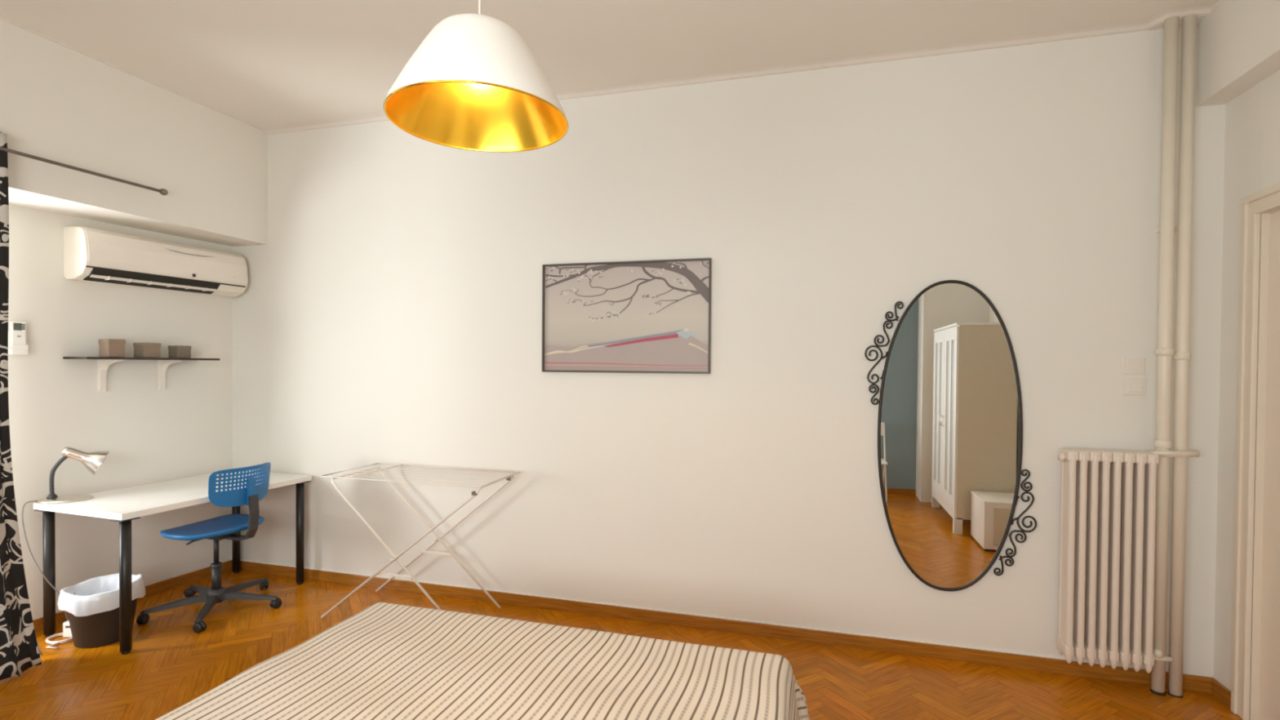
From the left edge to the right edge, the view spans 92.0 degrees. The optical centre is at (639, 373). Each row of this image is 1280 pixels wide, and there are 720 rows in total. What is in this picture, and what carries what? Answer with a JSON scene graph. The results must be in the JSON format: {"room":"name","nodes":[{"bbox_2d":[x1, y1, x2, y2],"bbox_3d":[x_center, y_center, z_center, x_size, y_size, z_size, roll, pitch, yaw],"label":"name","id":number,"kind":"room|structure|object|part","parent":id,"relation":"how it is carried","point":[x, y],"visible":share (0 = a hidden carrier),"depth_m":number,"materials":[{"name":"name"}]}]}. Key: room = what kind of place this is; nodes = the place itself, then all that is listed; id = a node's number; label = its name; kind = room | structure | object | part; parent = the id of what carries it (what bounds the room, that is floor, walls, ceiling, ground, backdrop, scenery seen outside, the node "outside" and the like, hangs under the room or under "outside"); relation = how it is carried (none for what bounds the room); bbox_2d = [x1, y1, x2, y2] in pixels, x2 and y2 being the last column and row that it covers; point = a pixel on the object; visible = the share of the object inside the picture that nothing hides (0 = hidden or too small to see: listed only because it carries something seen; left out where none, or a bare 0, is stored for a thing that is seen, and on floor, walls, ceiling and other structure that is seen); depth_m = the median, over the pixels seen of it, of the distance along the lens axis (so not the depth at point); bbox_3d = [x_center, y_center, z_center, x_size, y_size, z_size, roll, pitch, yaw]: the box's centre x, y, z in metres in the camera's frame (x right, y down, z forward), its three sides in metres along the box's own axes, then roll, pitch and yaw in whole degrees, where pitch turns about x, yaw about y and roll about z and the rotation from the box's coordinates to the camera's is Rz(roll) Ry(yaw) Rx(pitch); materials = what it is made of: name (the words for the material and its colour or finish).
{"room":"bedroom","nodes":[
{"label":"bedroom","id":0,"kind":"room"},
{"bbox_2d":[8,204,232,620],"bbox_3d":[-3.906,0.303,2.490,0.219,2.440,4.529,1,1,20],"label":"wall","id":1,"kind":"structure","parent":0,"point":[150,434],"depth_m":3.81,"materials":[{"name":"beige paint"}]},
{"bbox_2d":[8,330,28,355],"bbox_3d":[-3.426,-0.171,3.402,0.040,0.130,0.074,1,1,20],"label":"remote holder","id":2,"kind":"object","parent":1,"relation":"attached to","point":[23,349],"visible":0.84,"depth_m":3.38,"materials":[{"name":"white plastic"}]},
{"bbox_2d":[9,320,26,347],"bbox_3d":[-3.423,-0.216,3.400,0.022,0.145,0.064,1,1,20],"label":"remote control","id":3,"kind":"object","parent":2,"relation":"in","point":[17,329],"visible":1,"depth_m":3.39,"materials":[{"name":"white plastic"}]},
{"bbox_2d":[32,560,231,632],"bbox_3d":[-3.273,1.423,3.909,0.016,0.070,1.455,1,1,20],"label":"baseboard","id":4,"kind":"structure","parent":1,"relation":"attached to","point":[180,580],"depth_m":4.17,"materials":[{"name":"brown wood"}]},
{"bbox_2d":[62,356,219,391],"bbox_3d":[-3.135,0.003,3.933,0.225,0.214,0.775,1,1,20],"label":"wall shelf","id":5,"kind":"object","parent":1,"relation":"attached to","point":[104,362],"visible":1,"depth_m":3.79,"materials":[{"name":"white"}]},
{"bbox_2d":[97,338,125,357],"bbox_3d":[-3.177,-0.155,3.717,0.093,0.107,0.093,1,1,20],"label":"decorative box","id":6,"kind":"object","parent":5,"relation":"on","point":[107,347],"visible":0.93,"depth_m":3.69,"materials":[{"name":"beige cardboard"}]},
{"bbox_3d":[-3.177,-0.194,3.717,0.093,0.029,0.093,1,1,20],"label":"lid","id":7,"kind":"part","parent":6,"relation":"part of","materials":[{"name":"beige cardboard"}]},
{"bbox_2d":[133,342,160,357],"bbox_3d":[-3.108,-0.150,3.895,0.101,0.092,0.101,1,1,20],"label":"decorative box","id":8,"kind":"object","parent":5,"relation":"on","point":[140,349],"visible":0.99,"depth_m":3.86,"materials":[{"name":"beige cardboard"}]},
{"bbox_3d":[-3.107,-0.183,3.894,0.101,0.025,0.101,1,1,20],"label":"lid","id":9,"kind":"part","parent":8,"relation":"part of","materials":[{"name":"beige cardboard"}]},
{"bbox_2d":[168,345,191,358],"bbox_3d":[-3.043,-0.146,4.084,0.091,0.080,0.091,1,1,20],"label":"decorative box","id":10,"kind":"object","parent":5,"relation":"on","point":[174,351],"visible":0.94,"depth_m":4.05,"materials":[{"name":"beige cardboard"}]},
{"bbox_3d":[-3.043,-0.175,4.084,0.091,0.022,0.091,1,1,20],"label":"lid","id":11,"kind":"part","parent":10,"relation":"part of","materials":[{"name":"beige cardboard"}]},
{"bbox_2d":[63,226,248,297],"bbox_3d":[-3.092,-0.706,4.029,0.220,0.308,0.985,1,1,20],"label":"air conditioner","id":12,"kind":"object","parent":1,"relation":"attached to","point":[90,255],"visible":1,"depth_m":3.86,"materials":[{"name":"beige plastic"}]},
{"bbox_2d":[83,267,220,293],"bbox_3d":[-3.076,-0.586,3.939,0.100,0.070,0.745,1,1,20],"label":"vent","id":13,"kind":"object","parent":12,"relation":"attached to","point":[124,276],"depth_m":3.89,"materials":[{"name":"black plastic"}]},
{"bbox_2d":[0,18,267,246],"bbox_3d":[-3.752,-1.330,2.426,0.924,0.830,4.500,1,1,16],"label":"beam","id":14,"kind":"structure","parent":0,"point":[59,103],"depth_m":3.54,"materials":[{"name":"beige paint"}]},
{"bbox_2d":[0,146,168,195],"bbox_3d":[-3.330,-1.063,2.050,0.100,0.040,3.442,1,1,16],"label":"curtain rod","id":15,"kind":"object","parent":14,"relation":"attached to","point":[162,191],"visible":1,"depth_m":3.26,"materials":[{"name":"grey metal"}]},
{"bbox_2d":[0,132,43,679],"bbox_3d":[-3.148,0.153,2.554,0.232,2.600,1.198,1,1,16],"label":"curtain","id":16,"kind":"object","parent":15,"relation":"hanging from","point":[20,651],"visible":1,"depth_m":2.97,"materials":[{"name":"black fabric"}]},
{"bbox_2d":[0,16,265,131],"bbox_3d":[-3.299,-1.716,2.292,0.012,0.006,4.500,1,1,16],"label":"trim","id":17,"kind":"structure","parent":14,"relation":"attached to","point":[1,18],"depth_m":3.50,"materials":[{"name":"paint"}]},
{"bbox_2d":[0,0,1219,128],"bbox_3d":[-0.899,-1.741,1.607,6.850,0.100,4.700,1,1,16],"label":"ceiling","id":18,"kind":"structure","parent":0,"point":[261,64],"depth_m":3.10,"materials":[{"name":"paint"}]},
{"bbox_2d":[383,0,568,152],"bbox_3d":[-0.425,-1.179,1.641,0.474,1.016,0.474,1,1,16],"label":"pendant lamp","id":19,"kind":"object","parent":18,"relation":"hanging from","point":[473,83],"visible":1,"depth_m":1.67,"materials":[{"name":"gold metal"}]},
{"bbox_3d":[-0.428,-0.799,1.647,0.470,0.250,0.470,1,1,16],"label":"lamp shade","id":20,"kind":"part","parent":19,"relation":"part of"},
{"bbox_3d":[-0.424,-1.295,1.640,0.006,0.725,0.006,0,1,-7],"label":"cord","id":21,"kind":"part","parent":19,"relation":"part of","materials":[{"name":"white plastic"}]},
{"bbox_2d":[0,569,1242,719],"bbox_3d":[-0.980,1.510,1.644,6.750,0.002,4.650,1,1,16],"label":"floor","id":22,"kind":"structure","parent":0,"point":[168,665],"depth_m":3.10,"materials":[{"name":"brown wood"}]},
{"bbox_2d":[45,632,72,648],"bbox_3d":[-3.183,1.454,3.373,0.152,0.020,0.176,0,1,-3],"label":"power cable","id":23,"kind":"object","parent":22,"relation":"on","point":[69,639],"visible":0.77,"depth_m":3.35,"materials":[{"name":"white plastic"}]},
{"bbox_2d":[62,620,71,637],"bbox_3d":[-3.177,1.423,3.454,0.062,0.084,0.051,0,1,-1],"label":"power adapter","id":24,"kind":"object","parent":22,"relation":"on","point":[67,633],"visible":0.42,"depth_m":3.43,"materials":[{"name":"white plastic"}]},
{"bbox_2d":[66,592,137,648],"bbox_3d":[-2.972,1.327,3.421,0.328,0.280,0.328,1,1,16],"label":"waste bin","id":25,"kind":"object","parent":22,"relation":"on","point":[102,628],"visible":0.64,"depth_m":3.31,"materials":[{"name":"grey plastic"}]},
{"bbox_2d":[57,573,146,616],"bbox_3d":[-2.970,1.249,3.421,0.365,0.212,0.368,1,1,16],"label":"liner","id":26,"kind":"object","parent":25,"relation":"in","point":[99,594],"visible":0.72,"depth_m":3.33,"materials":[{"name":"white plastic"}]},
{"bbox_2d":[33,470,311,654],"bbox_3d":[-2.838,1.089,3.885,0.738,0.745,1.210,1,1,18],"label":"desk","id":27,"kind":"object","parent":22,"relation":"on","point":[122,505],"visible":0.88,"depth_m":3.45,"materials":[{"name":"white laminate"}]},
{"bbox_3d":[-3.299,1.109,3.449,0.090,0.711,0.090,1,1,18],"label":"leg","id":28,"kind":"part","parent":27,"relation":"part of","materials":[{"name":"black metal"}]},
{"bbox_2d":[21,446,109,620],"bbox_3d":[-3.253,0.938,3.508,0.209,1.049,0.369,1,1,32],"label":"desk lamp","id":29,"kind":"object","parent":27,"relation":"on","point":[92,461],"visible":0.94,"depth_m":3.49,"materials":[{"name":"silver metal"}]},
{"bbox_3d":[-2.708,1.116,3.252,0.090,0.711,0.090,1,1,18],"label":"leg","id":30,"kind":"part","parent":27,"relation":"part of","materials":[{"name":"black metal"}]},
{"bbox_3d":[-2.946,1.096,4.506,0.090,0.711,0.090,1,1,18],"label":"leg","id":31,"kind":"part","parent":27,"relation":"part of","materials":[{"name":"black metal"}]},
{"bbox_3d":[-2.361,1.104,4.290,0.090,0.711,0.090,1,1,18],"label":"leg","id":32,"kind":"part","parent":27,"relation":"part of","materials":[{"name":"black metal"}]},
{"bbox_2d":[136,462,281,633],"bbox_3d":[-2.635,1.010,3.870,0.738,0.906,0.720,1,1,17],"label":"office chair","id":33,"kind":"object","parent":22,"relation":"on","point":[228,526],"visible":1,"depth_m":3.75,"materials":[{"name":"blue plastic"}]},
{"bbox_3d":[-2.795,1.383,3.724,0.338,0.047,0.052,0,1,-38],"label":"leg","id":34,"kind":"part","parent":33,"relation":"part of","materials":[{"name":"grey plastic"}]},
{"bbox_3d":[-2.804,1.380,3.958,0.338,0.047,0.052,1,1,34],"label":"leg","id":35,"kind":"part","parent":33,"relation":"part of","materials":[{"name":"grey plastic"}]},
{"bbox_3d":[-2.570,1.386,3.660,0.052,0.047,0.338,0,1,-20],"label":"leg","id":36,"kind":"part","parent":33,"relation":"part of","materials":[{"name":"grey plastic"}]},
{"bbox_3d":[-2.635,0.951,3.841,0.496,0.069,0.524,1,1,17],"label":"seat","id":37,"kind":"part","parent":33,"relation":"part of","materials":[{"name":"blue plastic"}]},
{"bbox_3d":[-2.406,0.676,3.767,0.093,0.232,0.413,1,1,17],"label":"backrest","id":38,"kind":"part","parent":33,"relation":"part of","materials":[{"name":"blue plastic"}]},
{"bbox_3d":[-2.581,1.380,4.037,0.052,0.047,0.339,1,1,17],"label":"leg","id":39,"kind":"part","parent":33,"relation":"part of","materials":[{"name":"grey plastic"}]},
{"bbox_3d":[-2.439,1.384,3.854,0.338,0.047,0.052,0,1,-2],"label":"leg","id":40,"kind":"part","parent":33,"relation":"part of","materials":[{"name":"grey plastic"}]},
{"bbox_2d":[246,477,255,505],"bbox_3d":[-2.365,0.714,3.755,0.024,0.165,0.048,1,1,17],"label":"support","id":41,"kind":"object","parent":33,"relation":"attached to","point":[251,482],"depth_m":3.74,"materials":[{"name":"blue plastic"}]},
{"bbox_2d":[320,462,519,618],"bbox_3d":[-1.336,1.038,3.781,1.072,0.869,0.501,1,1,16],"label":"drying rack","id":42,"kind":"object","parent":22,"relation":"on","point":[508,477],"visible":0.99,"depth_m":3.71,"materials":[{"name":"white metal"}]},
{"bbox_3d":[-1.327,0.613,3.773,1.058,0.007,0.501,1,1,16],"label":"frame","id":43,"kind":"part","parent":42,"relation":"part of","materials":[{"name":"white metal"}]},
{"bbox_3d":[-0.577,1.271,1.524,1.751,0.485,1.961,1,1,16],"label":"bed","id":44,"kind":"object","parent":22,"relation":"on","visible":0},
{"bbox_2d":[155,602,809,719],"bbox_3d":[-0.571,1.238,1.573,1.987,0.482,2.098,1,1,16],"label":"bedspread","id":45,"kind":"object","parent":44,"relation":"on","point":[384,661],"visible":1,"depth_m":2.04,"materials":[{"name":"fabric"}]},
{"bbox_2d":[231,24,1225,677],"bbox_3d":[-0.275,-0.118,3.867,6.850,3.300,0.150,1,1,16],"label":"wall","id":46,"kind":"structure","parent":0,"point":[390,310],"depth_m":3.55,"materials":[{"name":"beige paint"}]},
{"bbox_2d":[542,257,711,373],"bbox_3d":[-0.099,-0.341,3.720,1.056,0.668,0.028,1,1,16],"label":"framed picture","id":47,"kind":"object","parent":46,"relation":"attached to","point":[640,316],"visible":1,"depth_m":3.71,"materials":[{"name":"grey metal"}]},
{"bbox_2d":[240,560,1214,693],"bbox_3d":[-0.148,1.449,3.764,5.998,0.070,0.016,1,1,16],"label":"baseboard","id":48,"kind":"structure","parent":46,"relation":"attached to","point":[1192,682],"depth_m":3.51,"materials":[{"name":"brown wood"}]},
{"bbox_2d":[262,4,1214,134],"bbox_3d":[-0.050,-1.724,3.588,5.551,0.062,0.225,1,1,16],"label":"trim","id":49,"kind":"structure","parent":46,"relation":"attached to","point":[1159,19],"depth_m":3.33,"materials":[{"name":"paint"}]},
{"bbox_2d":[864,280,1036,591],"bbox_3d":[1.614,0.326,3.239,0.832,1.632,0.024,1,1,16],"label":"wall mirror","id":50,"kind":"object","parent":46,"relation":"attached to","point":[950,417],"visible":1,"depth_m":3.23,"materials":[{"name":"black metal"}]},
{"bbox_2d":[1056,448,1199,673],"bbox_3d":[2.320,0.875,2.975,0.552,1.052,0.162,1,1,16],"label":"radiator","id":51,"kind":"object","parent":46,"relation":"attached to","point":[1108,497],"visible":1,"depth_m":2.94,"materials":[{"name":"beige metal"}]},
{"bbox_2d":[1121,357,1144,373],"bbox_3d":[2.411,-0.040,3.017,0.092,0.080,0.016,1,1,16],"label":"light switch","id":52,"kind":"object","parent":46,"relation":"attached to","point":[1130,365],"visible":1,"depth_m":3.01,"materials":[{"name":"beige plastic"}]},
{"bbox_2d":[1123,378,1146,395],"bbox_3d":[2.416,0.063,3.017,0.092,0.080,0.016,1,1,16],"label":"light switch","id":53,"kind":"object","parent":46,"relation":"attached to","point":[1131,386],"visible":1,"depth_m":3.01,"materials":[{"name":"beige plastic"}]},
{"bbox_2d":[1150,16,1178,695],"bbox_3d":[2.485,-0.074,2.942,0.068,3.179,0.119,1,1,16],"label":"pipe","id":54,"kind":"object","parent":46,"relation":"attached to","point":[1164,352],"visible":1,"depth_m":2.90,"materials":[{"name":"white metal"}]},
{"bbox_2d":[1148,14,1208,30],"bbox_3d":[2.545,-1.677,2.922,0.195,0.032,0.085,1,1,16],"label":"trim","id":55,"kind":"structure","parent":46,"relation":"attached to","point":[1199,18],"depth_m":2.92,"materials":[{"name":"paint"}]},
{"bbox_2d":[1167,13,1196,697],"bbox_3d":[2.552,-0.073,2.924,0.062,3.179,0.116,1,1,16],"label":"pipe","id":56,"kind":"object","parent":46,"relation":"attached to","point":[1182,356],"visible":0.99,"depth_m":2.88,"materials":[{"name":"white metal"}]},
{"bbox_2d":[1195,0,1279,106],"bbox_3d":[2.112,-1.450,0.753,0.167,0.410,4.500,1,1,16],"label":"beam","id":57,"kind":"structure","parent":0,"point":[1238,41],"depth_m":2.68,"materials":[{"name":"beige paint"}]},
{"bbox_2d":[1213,70,1279,701],"bbox_3d":[2.258,-0.028,0.729,0.258,3.250,4.499,1,1,16],"label":"wall","id":58,"kind":"structure","parent":0,"point":[1252,118],"depth_m":2.84,"materials":[{"name":"beige paint"}]},
{"bbox_2d":[1211,678,1231,709],"bbox_3d":[2.704,1.485,2.861,0.016,0.070,0.159,1,1,16],"label":"baseboard","id":59,"kind":"structure","parent":58,"relation":"attached to","point":[1219,691],"depth_m":2.87,"materials":[{"name":"brown wood"}]},
{"bbox_2d":[1231,183,1279,719],"bbox_3d":[2.591,0.376,2.225,0.150,2.304,1.100,1,1,16],"label":"door","id":60,"kind":"structure","parent":58,"relation":"in","point":[1263,675],"depth_m":2.68,"materials":[{"name":"beige paint"}]}
]}

